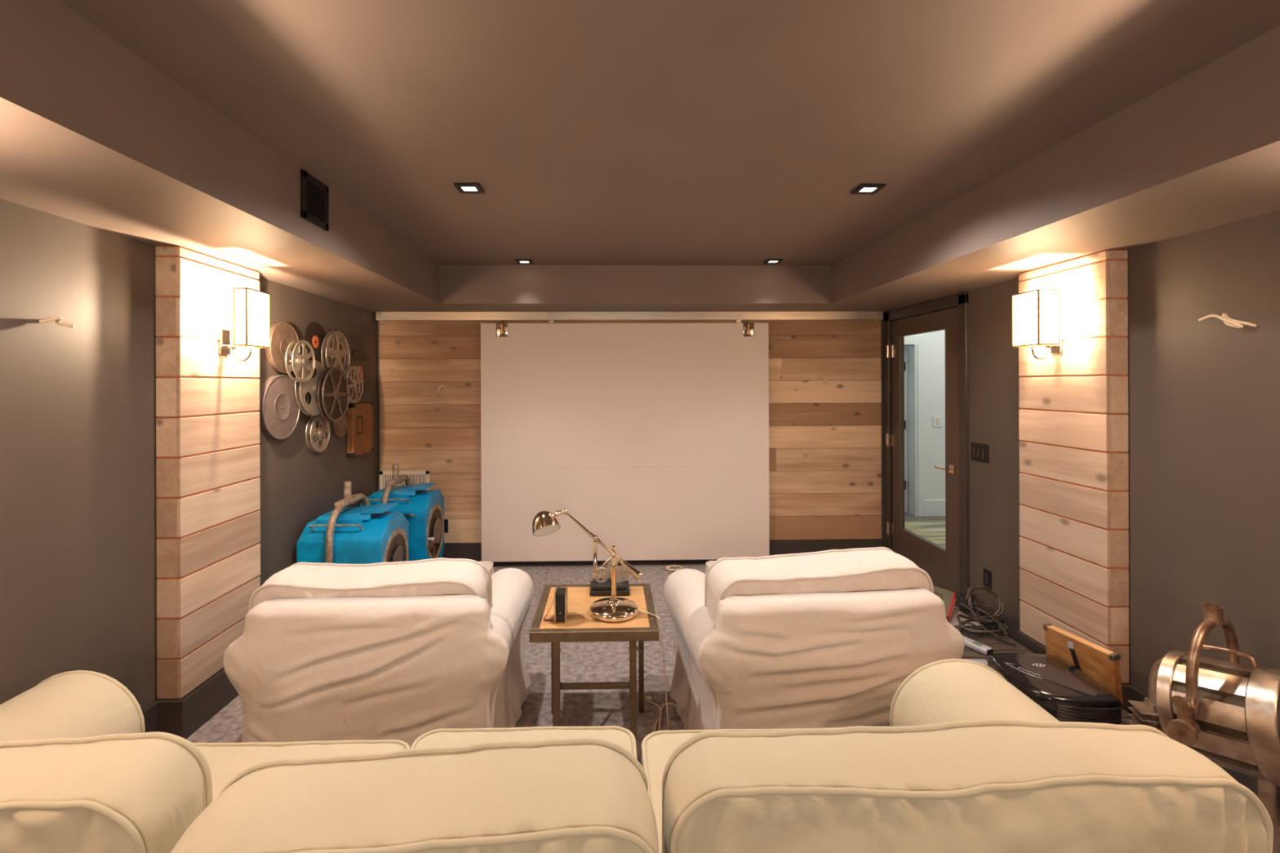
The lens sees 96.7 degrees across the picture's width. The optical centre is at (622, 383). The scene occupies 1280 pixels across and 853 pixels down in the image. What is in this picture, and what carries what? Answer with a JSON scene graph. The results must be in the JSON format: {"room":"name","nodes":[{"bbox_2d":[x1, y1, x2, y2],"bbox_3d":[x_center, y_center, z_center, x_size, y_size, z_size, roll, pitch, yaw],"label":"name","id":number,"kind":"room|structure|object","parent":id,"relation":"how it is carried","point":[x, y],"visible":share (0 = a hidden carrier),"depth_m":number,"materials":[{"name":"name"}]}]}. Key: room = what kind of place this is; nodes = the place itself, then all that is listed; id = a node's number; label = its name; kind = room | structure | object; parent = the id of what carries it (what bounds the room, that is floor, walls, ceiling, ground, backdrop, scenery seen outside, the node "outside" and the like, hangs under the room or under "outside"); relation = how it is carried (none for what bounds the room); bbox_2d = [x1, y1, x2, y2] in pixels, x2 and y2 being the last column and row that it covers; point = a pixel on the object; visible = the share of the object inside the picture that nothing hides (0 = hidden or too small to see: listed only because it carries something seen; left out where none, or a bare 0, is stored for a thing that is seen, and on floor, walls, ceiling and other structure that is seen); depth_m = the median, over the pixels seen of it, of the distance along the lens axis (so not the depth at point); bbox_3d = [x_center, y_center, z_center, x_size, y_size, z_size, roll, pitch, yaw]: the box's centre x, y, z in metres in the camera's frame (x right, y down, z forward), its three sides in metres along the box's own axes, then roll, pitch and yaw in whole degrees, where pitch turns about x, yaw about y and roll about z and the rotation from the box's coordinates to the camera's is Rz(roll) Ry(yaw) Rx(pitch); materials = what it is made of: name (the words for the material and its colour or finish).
{"room":"home theater","nodes":[
{"label":"home theater","id":0,"kind":"room"},
{"bbox_2d":[0,198,377,711],"bbox_3d":[-2.206,0.508,1.712,0.120,2.300,7.160,0,0,-1],"label":"wall","id":1,"kind":"structure","parent":0,"point":[78,504],"depth_m":2.32,"materials":[{"name":"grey paint"}]},
{"bbox_2d":[39,315,75,328],"bbox_3d":[-2.123,-0.233,2.134,0.045,0.042,0.105,0,0,40],"label":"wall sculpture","id":2,"kind":"object","parent":1,"relation":"attached to","point":[58,318],"visible":1,"depth_m":2.13,"materials":[{"name":"beige"}]},
{"bbox_2d":[142,699,160,733],"bbox_3d":[-2.132,1.562,1.714,0.020,0.190,6.920,0,0,-1],"label":"baseboard","id":3,"kind":"structure","parent":1,"relation":"attached to","point":[150,713],"depth_m":2.59,"materials":[{"name":"paint"}]},
{"bbox_2d":[155,245,260,739],"bbox_3d":[-2.107,0.508,2.941,0.131,2.299,0.630,0,0,-1],"label":"wall panel","id":4,"kind":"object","parent":1,"relation":"attached to","point":[208,451],"depth_m":2.77,"materials":[{"name":"brown wood"}]},
{"bbox_2d":[218,287,270,361],"bbox_3d":[-1.970,-0.298,2.938,0.182,0.366,0.197,0,0,-1],"label":"wall sconce","id":5,"kind":"object","parent":1,"relation":"attached to","point":[251,307],"visible":1,"depth_m":2.90,"materials":[{"name":"white fabric"}]},
{"bbox_2d":[258,374,300,439],"bbox_3d":[-2.167,0.148,3.599,0.044,0.410,0.410,0,0,-1],"label":"can","id":6,"kind":"object","parent":1,"relation":"attached to","point":[279,411],"visible":0.98,"depth_m":3.56,"materials":[{"name":"silver metal"}]},
{"bbox_2d":[265,321,300,373],"bbox_3d":[-2.171,-0.230,3.646,0.039,0.332,0.332,0,0,-1],"label":"can","id":7,"kind":"object","parent":1,"relation":"attached to","point":[282,333],"visible":0.8,"depth_m":3.59,"materials":[{"name":"metal"}]},
{"bbox_2d":[284,340,315,382],"bbox_3d":[-2.098,-0.147,3.673,0.096,0.272,0.272,0,0,-1],"label":"reel","id":8,"kind":"object","parent":1,"relation":"attached to","point":[298,361],"visible":1,"depth_m":3.65,"materials":[{"name":"metal"}]},
{"bbox_2d":[294,360,325,415],"bbox_3d":[-2.152,0.028,3.914,0.085,0.380,0.380,0,0,-1],"label":"reel","id":9,"kind":"object","parent":1,"relation":"attached to","point":[310,387],"visible":0.77,"depth_m":3.87,"materials":[{"name":"metal"}]},
{"bbox_2d":[304,321,324,360],"bbox_3d":[-2.192,-0.300,4.064,0.008,0.282,0.282,0,0,-1],"label":"vinyl record","id":10,"kind":"object","parent":1,"relation":"attached to","point":[314,335],"visible":0.84,"depth_m":4.06,"materials":[{"name":"black plastic"}]},
{"bbox_2d":[305,413,329,452],"bbox_3d":[-2.175,0.353,4.066,0.045,0.274,0.274,0,0,-1],"label":"reel","id":11,"kind":"object","parent":1,"relation":"attached to","point":[320,445],"visible":0.98,"depth_m":4.04,"materials":[{"name":"metal"}]},
{"bbox_2d":[317,366,349,422],"bbox_3d":[-2.112,0.077,4.132,0.086,0.404,0.404,0,0,-1],"label":"reel","id":12,"kind":"object","parent":1,"relation":"attached to","point":[333,394],"visible":1,"depth_m":4.10,"materials":[{"name":"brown metal"}]},
{"bbox_2d":[320,331,350,376],"bbox_3d":[-2.177,-0.207,4.320,0.055,0.384,0.384,0,0,-1],"label":"reel","id":13,"kind":"object","parent":1,"relation":"attached to","point":[335,355],"visible":0.83,"depth_m":4.30,"materials":[{"name":"metal"}]},
{"bbox_2d":[330,411,347,437],"bbox_3d":[-2.189,0.310,4.401,0.034,0.210,0.210,0,0,-1],"label":"can","id":14,"kind":"object","parent":1,"relation":"attached to","point":[339,428],"visible":0.71,"depth_m":4.39,"materials":[{"name":"metal"}]},
{"bbox_2d":[343,365,363,403],"bbox_3d":[-2.157,0.005,4.521,0.078,0.294,0.294,0,0,-1],"label":"reel","id":15,"kind":"object","parent":1,"relation":"attached to","point":[353,384],"visible":0.96,"depth_m":4.52,"materials":[{"name":"metal"}]},
{"bbox_2d":[347,348,370,398],"bbox_3d":[-2.207,-0.084,4.781,0.008,0.420,0.420,0,0,-1],"label":"vinyl record","id":16,"kind":"object","parent":1,"relation":"attached to","point":[358,358],"visible":0.76,"depth_m":4.81,"materials":[{"name":"black plastic"}]},
{"bbox_2d":[346,402,373,457],"bbox_3d":[-2.179,0.373,4.734,0.062,0.428,0.388,0,0,-1],"label":"case","id":17,"kind":"object","parent":1,"relation":"attached to","point":[359,415],"visible":0.96,"depth_m":4.66,"materials":[{"name":"brown wood"}]},
{"bbox_2d":[186,480,980,764],"bbox_3d":[1.907,1.693,3.882,8.430,0.100,11.320,0,0,-1],"label":"floor","id":18,"kind":"structure","parent":0,"point":[584,661],"depth_m":3.23,"materials":[{"name":"carpet"}]},
{"bbox_2d":[0,670,658,852],"bbox_3d":[-1.025,1.208,1.395,2.189,0.850,1.275,0,0,-1],"label":"sofa","id":19,"kind":"object","parent":18,"relation":"on","point":[81,772],"visible":1,"depth_m":1.13,"materials":[{"name":"beige fabric"}]},
{"bbox_2d":[0,737,207,852],"bbox_3d":[-1.377,1.057,1.182,0.904,0.535,0.282,0,3,-3],"label":"cushion","id":20,"kind":"object","parent":19,"relation":"on","point":[58,795],"depth_m":1.15,"materials":[{"name":"beige fabric"}]},
{"bbox_2d":[196,743,405,800],"bbox_3d":[-1.145,1.228,1.445,0.989,0.196,0.770,0,0,-1],"label":"seat cushion","id":21,"kind":"object","parent":19,"relation":"on","point":[225,762],"depth_m":1.77,"materials":[{"name":"beige fabric"}]},
{"bbox_2d":[170,743,658,852],"bbox_3d":[-0.391,1.059,1.133,0.924,0.546,0.326,0,4,-5],"label":"cushion","id":22,"kind":"object","parent":19,"relation":"on","point":[476,797],"depth_m":1.08,"materials":[{"name":"beige fabric"}]},
{"bbox_2d":[414,729,632,755],"bbox_3d":[-0.306,1.229,1.491,0.719,0.199,0.824,0,0,-1],"label":"seat cushion","id":23,"kind":"object","parent":19,"relation":"on","point":[434,738],"depth_m":1.85,"materials":[{"name":"beige fabric"}]},
{"bbox_2d":[296,480,408,564],"bbox_3d":[-1.842,1.167,3.981,0.632,0.978,0.650,0,0,-1],"label":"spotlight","id":24,"kind":"object","parent":18,"relation":"on","point":[366,534],"visible":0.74,"depth_m":3.79,"materials":[{"name":"blue metal"}]},
{"bbox_2d":[316,502,398,524],"bbox_3d":[-1.842,0.911,3.981,0.435,0.090,0.300,0,0,-1],"label":"vent hood","id":25,"kind":"object","parent":24,"relation":"attached to","point":[376,513],"depth_m":3.86,"materials":[{"name":"blue metal"}]},
{"bbox_2d":[222,557,533,748],"bbox_3d":[-1.025,1.217,2.665,1.113,0.849,0.983,0,0,-2],"label":"armchair","id":26,"kind":"object","parent":18,"relation":"on","point":[404,651],"visible":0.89,"depth_m":2.21,"materials":[{"name":"white fabric"}]},
{"bbox_2d":[251,560,489,608],"bbox_3d":[-1.065,1.044,2.477,0.949,0.489,0.318,0,4,-2],"label":"cushion","id":27,"kind":"object","parent":26,"relation":"on","point":[419,580],"depth_m":2.38,"materials":[{"name":"white fabric"}]},
{"bbox_2d":[360,464,444,560],"bbox_3d":[-1.840,1.167,4.816,0.632,0.978,0.650,0,0,-1],"label":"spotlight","id":28,"kind":"object","parent":18,"relation":"on","point":[424,508],"visible":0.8,"depth_m":4.66,"materials":[{"name":"blue metal"}]},
{"bbox_2d":[372,483,435,498],"bbox_3d":[-1.840,0.911,4.816,0.435,0.090,0.300,0,0,-1],"label":"vent hood","id":29,"kind":"object","parent":28,"relation":"attached to","point":[420,491],"depth_m":4.69,"materials":[{"name":"blue metal"}]},
{"bbox_2d":[478,561,493,575],"bbox_3d":[-1.167,1.413,3.525,0.644,0.457,0.648,0,0,-3],"label":"footstool","id":30,"kind":"object","parent":18,"relation":"on","point":[489,565],"visible":0.02,"depth_m":3.78,"materials":[{"name":"white fabric"}]},
{"bbox_2d":[528,583,659,746],"bbox_3d":[-0.124,1.347,2.693,0.550,0.606,0.574,0,0,-1],"label":"side table","id":31,"kind":"object","parent":18,"relation":"on","point":[580,626],"visible":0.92,"depth_m":2.47,"materials":[{"name":"brown wood"}]},
{"bbox_2d":[543,583,567,622],"bbox_3d":[-0.299,0.974,2.543,0.101,0.148,0.095,0,0,-1],"label":"case","id":32,"kind":"object","parent":31,"relation":"on","point":[560,599],"visible":1,"depth_m":2.50,"materials":[{"name":"black leather"}]},
{"bbox_2d":[532,508,675,730],"bbox_3d":[-0.078,1.108,2.604,0.662,1.085,0.224,0,0,-1],"label":"table lamp","id":33,"kind":"object","parent":31,"relation":"on","point":[613,609],"visible":0.98,"depth_m":2.57,"materials":[{"name":"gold metal"}]},
{"bbox_2d":[589,556,630,595],"bbox_3d":[-0.060,0.963,2.884,0.206,0.169,0.150,0,0,-1],"label":"ornament","id":34,"kind":"object","parent":31,"relation":"on","point":[599,586],"visible":0.8,"depth_m":2.88,"materials":[{"name":"silver metal"}]},
{"bbox_2d":[646,695,684,732],"bbox_3d":[0.227,1.639,2.748,0.191,0.019,0.485,0,0,-1],"label":"extension cord","id":35,"kind":"object","parent":18,"relation":"on","point":[648,698],"visible":0.6,"depth_m":2.88,"materials":[{"name":"plastic"}]},
{"bbox_2d":[665,564,683,571],"bbox_3d":[0.461,1.630,5.031,0.158,0.024,0.122,0,0,-1],"label":"coiled cord","id":36,"kind":"object","parent":18,"relation":"on","point":[667,567],"visible":0.94,"depth_m":5.04,"materials":[{"name":"white plastic"}]},
{"bbox_2d":[704,560,715,573],"bbox_3d":[0.893,1.406,3.550,0.644,0.457,0.648,0,0,-4],"label":"footstool","id":37,"kind":"object","parent":18,"relation":"on","point":[708,563],"visible":0.02,"depth_m":3.79,"materials":[{"name":"white fabric"}]},
{"bbox_2d":[662,546,964,729],"bbox_3d":[0.816,1.198,2.704,1.112,0.873,0.979,0,0,-5],"label":"armchair","id":38,"kind":"object","parent":18,"relation":"on","point":[827,638],"visible":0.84,"depth_m":2.26,"materials":[{"name":"white fabric"}]},
{"bbox_2d":[706,549,930,623],"bbox_3d":[0.853,1.016,2.519,0.944,0.509,0.313,0,4,-5],"label":"cushion","id":39,"kind":"object","parent":38,"relation":"on","point":[833,572],"depth_m":2.41,"materials":[{"name":"white fabric"}]},
{"bbox_2d":[904,520,945,547],"bbox_3d":[3.885,1.630,5.586,2.200,0.012,2.300,0,0,-1],"label":"rug","id":40,"kind":"object","parent":18,"relation":"on","point":[934,531],"visible":0.02,"depth_m":6.32,"materials":[{"name":"fabric"}]},
{"bbox_2d":[933,585,956,621],"bbox_3d":[2.249,1.562,4.121,0.216,0.138,0.388,0,0,-26],"label":"book","id":41,"kind":"object","parent":18,"relation":"on","point":[948,597],"visible":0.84,"depth_m":4.04,"materials":[{"name":"beige paper"}]},
{"bbox_2d":[640,658,1273,852],"bbox_3d":[0.762,1.200,1.434,1.392,0.854,1.275,0,0,-1],"label":"sofa","id":42,"kind":"object","parent":18,"relation":"on","point":[966,762],"visible":0.97,"depth_m":1.15,"materials":[{"name":"beige fabric"}]},
{"bbox_2d":[640,733,697,852],"bbox_3d":[0.584,1.222,1.495,1.039,0.196,0.794,0,0,-1],"label":"seat cushion","id":43,"kind":"object","parent":42,"relation":"on","point":[657,748],"depth_m":1.73,"materials":[{"name":"beige fabric"}]},
{"bbox_2d":[663,724,1266,852],"bbox_3d":[0.702,1.047,1.231,1.224,0.547,0.273,0,3,-1],"label":"cushion","id":44,"kind":"object","parent":42,"relation":"on","point":[925,788],"depth_m":1.13,"materials":[{"name":"beige fabric"}]},
{"bbox_2d":[953,625,1133,724],"bbox_3d":[2.068,1.583,3.003,0.535,0.120,1.154,0,0,-1],"label":"platform","id":45,"kind":"object","parent":18,"relation":"on","point":[997,646],"visible":0.12,"depth_m":3.28,"materials":[{"name":"black metal"}]},
{"bbox_2d":[960,658,987,666],"bbox_3d":[1.918,1.508,3.061,0.198,0.028,0.061,0,0,3],"label":"power adapter","id":46,"kind":"object","parent":45,"relation":"on","point":[981,661],"visible":0.09,"depth_m":3.07,"materials":[{"name":"white plastic"}]},
{"bbox_2d":[961,635,992,655],"bbox_3d":[2.019,1.504,3.284,0.066,0.036,0.212,0,0,-24],"label":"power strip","id":47,"kind":"object","parent":45,"relation":"on","point":[975,646],"visible":0.79,"depth_m":3.23,"materials":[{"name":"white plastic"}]},
{"bbox_2d":[956,614,1008,634],"bbox_3d":[2.209,1.481,3.498,0.294,0.061,0.210,0,0,-1],"label":"cable","id":48,"kind":"object","parent":45,"relation":"on","point":[1000,630],"visible":0.77,"depth_m":3.46,"materials":[{"name":"black rubber"}]},
{"bbox_2d":[966,598,1001,622],"bbox_3d":[2.254,1.419,3.550,0.176,0.095,0.165,0,0,39],"label":"cable","id":49,"kind":"object","parent":48,"relation":"on","point":[991,620],"visible":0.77,"depth_m":3.54,"materials":[{"name":"beige rubber"}]},
{"bbox_2d":[956,591,977,612],"bbox_3d":[2.163,1.371,3.573,0.112,0.111,0.104,0,0,23],"label":"cable","id":50,"kind":"object","parent":49,"relation":"on","point":[972,593],"visible":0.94,"depth_m":3.56,"materials":[{"name":"black plastic"}]},
{"bbox_2d":[964,586,1004,618],"bbox_3d":[2.257,1.366,3.565,0.230,0.176,0.118,0,0,-1],"label":"cable","id":51,"kind":"object","parent":49,"relation":"on","point":[970,589],"visible":0.94,"depth_m":3.56,"materials":[{"name":"beige rubber"}]},
{"bbox_2d":[957,602,1008,638],"bbox_3d":[2.189,1.439,3.480,0.097,0.140,0.282,0,0,-34],"label":"cable","id":52,"kind":"object","parent":45,"relation":"on","point":[974,614],"visible":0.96,"depth_m":3.45,"materials":[{"name":"black rubber"}]},
{"bbox_2d":[960,622,1015,645],"bbox_3d":[2.188,1.492,3.412,0.269,0.050,0.145,0,0,28],"label":"cable","id":53,"kind":"object","parent":45,"relation":"on","point":[976,626],"visible":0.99,"depth_m":3.40,"materials":[{"name":"black plastic"}]},
{"bbox_2d":[976,612,1004,624],"bbox_3d":[2.308,1.484,3.583,0.151,0.049,0.144,0,0,-1],"label":"cable","id":54,"kind":"object","parent":45,"relation":"on","point":[1000,620],"visible":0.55,"depth_m":3.61,"materials":[{"name":"black plastic"}]},
{"bbox_2d":[982,622,999,630],"bbox_3d":[2.289,1.501,3.511,0.100,0.040,0.070,0,0,-30],"label":"brick","id":55,"kind":"object","parent":45,"relation":"on","point":[992,626],"visible":0.58,"depth_m":3.48,"materials":[{"name":"black plastic"}]},
{"bbox_2d":[986,653,1121,724],"bbox_3d":[2.018,1.450,2.732,0.437,0.144,0.461,0,0,6],"label":"case","id":56,"kind":"object","parent":45,"relation":"on","point":[1064,691],"visible":0.86,"depth_m":2.60,"materials":[{"name":"black plastic"}]},
{"bbox_2d":[1043,622,1123,705],"bbox_3d":[2.294,1.393,2.845,0.063,0.245,0.358,0,0,-11],"label":"wooden board","id":57,"kind":"object","parent":45,"relation":"on","point":[1101,664],"visible":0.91,"depth_m":2.79,"materials":[{"name":"brown wood"}]},
{"bbox_2d":[1128,602,1279,852],"bbox_3d":[2.204,1.233,2.078,0.536,0.819,0.426,0,0,-17],"label":"stage light","id":58,"kind":"object","parent":18,"relation":"on","point":[1228,712],"visible":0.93,"depth_m":2.01,"materials":[{"name":"silver metal"}]},
{"bbox_2d":[377,312,884,546],"bbox_3d":[0.102,0.500,5.283,4.650,2.300,0.120,0,0,-1],"label":"wall","id":59,"kind":"structure","parent":0,"point":[882,320],"depth_m":5.27,"materials":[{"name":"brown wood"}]},
{"bbox_2d":[379,470,429,489],"bbox_3d":[-1.971,1.012,5.147,0.450,0.450,0.014,0,0,-1],"label":"air vent","id":60,"kind":"object","parent":59,"relation":"attached to","point":[415,477],"visible":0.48,"depth_m":5.14,"materials":[{"name":"white metal"}]},
{"bbox_2d":[437,384,446,395],"bbox_3d":[-1.630,0.051,5.157,0.081,0.103,0.031,0,0,-1],"label":"wire","id":61,"kind":"object","parent":59,"relation":"attached to","point":[440,386],"visible":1,"depth_m":5.14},
{"bbox_2d":[444,519,448,533],"bbox_3d":[-1.618,1.291,5.157,0.076,0.120,0.010,0,0,-1],"label":"power outlet","id":62,"kind":"object","parent":59,"relation":"attached to","point":[446,521],"visible":0.47,"depth_m":5.16,"materials":[{"name":"black plastic"}]},
{"bbox_2d":[376,311,883,323],"bbox_3d":[0.085,-0.604,5.156,4.570,0.092,0.083,0,0,-1],"label":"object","id":63,"kind":"object","parent":59,"relation":"attached to","point":[383,317],"visible":1,"depth_m":5.13,"materials":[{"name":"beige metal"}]},
{"bbox_2d":[480,320,768,561],"bbox_3d":[0.030,0.487,5.120,2.584,2.195,0.080,0,0,-1],"label":"projection screen","id":64,"kind":"object","parent":63,"relation":"hanging from","point":[653,437],"visible":0.98,"depth_m":5.10,"materials":[{"name":"white fabric"}]},
{"bbox_2d":[379,320,881,543],"bbox_3d":[0.095,0.427,5.211,4.594,2.032,0.023,0,0,-1],"label":"wood paneling","id":65,"kind":"structure","parent":59,"relation":"attached to","point":[825,475],"depth_m":5.23,"materials":[{"name":"brown wood"}]},
{"bbox_2d":[441,539,883,565],"bbox_3d":[0.107,1.550,5.213,4.610,0.200,0.020,0,0,-1],"label":"baseboard","id":66,"kind":"structure","parent":59,"relation":"attached to","point":[466,551],"depth_m":5.22,"materials":[{"name":"paint"}]},
{"bbox_2d":[818,376,828,385],"bbox_3d":[1.847,-0.030,5.223,0.090,0.084,0.027,0,0,20],"label":"wire","id":67,"kind":"object","parent":59,"relation":"attached to","point":[824,380],"visible":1,"depth_m":5.21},
{"bbox_2d":[0,0,1279,312],"bbox_3d":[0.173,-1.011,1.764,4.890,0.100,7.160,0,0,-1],"label":"ceiling","id":68,"kind":"structure","parent":0,"point":[592,132],"depth_m":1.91,"materials":[{"name":"paint"}]},
{"bbox_2d":[300,169,328,231],"bbox_3d":[-1.423,-0.845,2.635,0.012,0.210,0.230,0,0,-1],"label":"ceiling vent","id":69,"kind":"object","parent":68,"relation":"in","point":[314,194],"visible":1,"depth_m":2.62,"materials":[{"name":"black metal"}]},
{"bbox_2d":[453,182,484,193],"bbox_3d":[-0.744,-0.951,2.764,0.120,0.012,0.120,0,0,-1],"label":"recessed light","id":70,"kind":"object","parent":68,"relation":"in","point":[463,188],"visible":1,"depth_m":2.75,"materials":[{"name":"black metal"}]},
{"bbox_2d":[515,258,533,263],"bbox_3d":[-0.762,-0.951,4.425,0.120,0.012,0.120,0,0,-1],"label":"recessed light","id":71,"kind":"object","parent":68,"relation":"in","point":[517,260],"visible":1,"depth_m":4.40,"materials":[{"name":"black metal"}]},
{"bbox_2d":[763,258,782,263],"bbox_3d":[1.178,-0.958,4.447,0.120,0.012,0.120,0,0,-1],"label":"recessed light","id":72,"kind":"object","parent":68,"relation":"in","point":[768,260],"visible":1,"depth_m":4.43,"materials":[{"name":"black metal"}]},
{"bbox_2d":[850,183,885,194],"bbox_3d":[1.208,-0.958,2.797,0.120,0.012,0.120,0,0,-1],"label":"recessed light","id":73,"kind":"object","parent":68,"relation":"in","point":[863,188],"visible":1,"depth_m":2.79,"materials":[{"name":"black metal"}]},
{"bbox_2d":[904,345,908,480],"bbox_3d":[4.222,0.335,9.654,3.540,2.600,0.120,0,0,-1],"label":"wall","id":74,"kind":"structure","parent":0,"point":[905,346],"depth_m":9.61,"materials":[{"name":"white paint"}]},
{"bbox_2d":[906,329,945,500],"bbox_3d":[4.277,0.335,7.105,3.540,2.600,0.120,0,0,-1],"label":"wall","id":75,"kind":"structure","parent":0,"point":[934,351],"depth_m":7.04,"materials":[{"name":"white paint"}]},
{"bbox_2d":[904,348,907,512],"bbox_3d":[3.563,0.593,7.567,0.050,2.070,0.825,0,0,-1],"label":"door","id":76,"kind":"structure","parent":75,"relation":"in","point":[905,349],"depth_m":7.18,"materials":[{"name":"white paint"}]},
{"bbox_2d":[903,335,924,516],"bbox_3d":[3.223,0.524,7.077,0.990,2.230,0.170,0,0,-1],"label":"trim","id":77,"kind":"structure","parent":75,"relation":"attached to","point":[916,366],"depth_m":7.01,"materials":[{"name":"white paint"}]},
{"bbox_2d":[924,499,945,516],"bbox_3d":[4.888,1.533,7.048,2.330,0.200,0.020,0,0,-1],"label":"baseboard","id":78,"kind":"structure","parent":75,"relation":"attached to","point":[931,508],"depth_m":7.02,"materials":[{"name":"white paint"}]},
{"bbox_2d":[933,415,942,426],"bbox_3d":[3.899,0.466,7.030,0.120,0.140,0.013,0,0,-1],"label":"light switch","id":79,"kind":"object","parent":75,"relation":"attached to","point":[937,420],"visible":1,"depth_m":7.03,"materials":[{"name":"white paint"}]},
{"bbox_2d":[884,209,1279,694],"bbox_3d":[2.563,0.491,1.816,0.120,2.300,7.160,0,0,-1],"label":"wall","id":80,"kind":"structure","parent":0,"point":[1204,395],"depth_m":2.52,"materials":[{"name":"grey paint"}]},
{"bbox_2d":[885,306,959,605],"bbox_3d":[2.436,0.534,4.654,0.103,2.198,1.071,0,0,-1],"label":"door","id":81,"kind":"structure","parent":80,"relation":"in","point":[941,563],"depth_m":4.49,"materials":[{"name":"paint"}]},
{"bbox_2d":[884,291,968,615],"bbox_3d":[2.491,0.494,4.630,0.140,2.295,1.200,0,0,-1],"label":"trim","id":82,"kind":"structure","parent":80,"relation":"attached to","point":[960,300],"depth_m":4.10,"materials":[{"name":"paint"}]},
{"bbox_2d":[970,442,988,463],"bbox_3d":[2.451,0.471,3.904,0.013,0.124,0.180,0,0,-1],"label":"switch plate","id":83,"kind":"object","parent":80,"relation":"attached to","point":[979,451],"visible":1,"depth_m":3.90,"materials":[{"name":"black metal"}]},
{"bbox_2d":[983,568,991,589],"bbox_3d":[2.457,1.311,3.829,0.010,0.120,0.076,0,0,-1],"label":"power outlet","id":84,"kind":"object","parent":80,"relation":"attached to","point":[987,574],"visible":0.99,"depth_m":3.82,"materials":[{"name":"black plastic"}]},
{"bbox_2d":[1011,288,1062,359],"bbox_3d":[2.268,-0.313,3.080,0.182,0.366,0.197,0,0,-1],"label":"wall sconce","id":85,"kind":"object","parent":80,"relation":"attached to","point":[1035,313],"visible":1,"depth_m":3.02,"materials":[{"name":"white fabric"}]},
{"bbox_2d":[1015,249,1128,712],"bbox_3d":[2.411,0.492,3.081,0.129,2.299,0.625,0,0,-1],"label":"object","id":86,"kind":"structure","parent":80,"relation":"attached to","point":[1073,402],"depth_m":2.95,"materials":[{"name":"brown wood"}]},
{"bbox_2d":[968,594,1254,793],"bbox_3d":[2.510,1.556,1.185,0.020,0.170,5.660,0,0,-1],"label":"baseboard","id":87,"kind":"structure","parent":80,"relation":"attached to","point":[1135,695],"depth_m":2.76,"materials":[{"name":"paint"}]},
{"bbox_2d":[1198,313,1256,328],"bbox_3d":[2.446,-0.255,2.304,0.051,0.069,0.172,0,0,-25],"label":"wire","id":88,"kind":"object","parent":80,"relation":"attached to","point":[1225,318],"visible":1,"depth_m":2.28,"materials":[{"name":"beige"}]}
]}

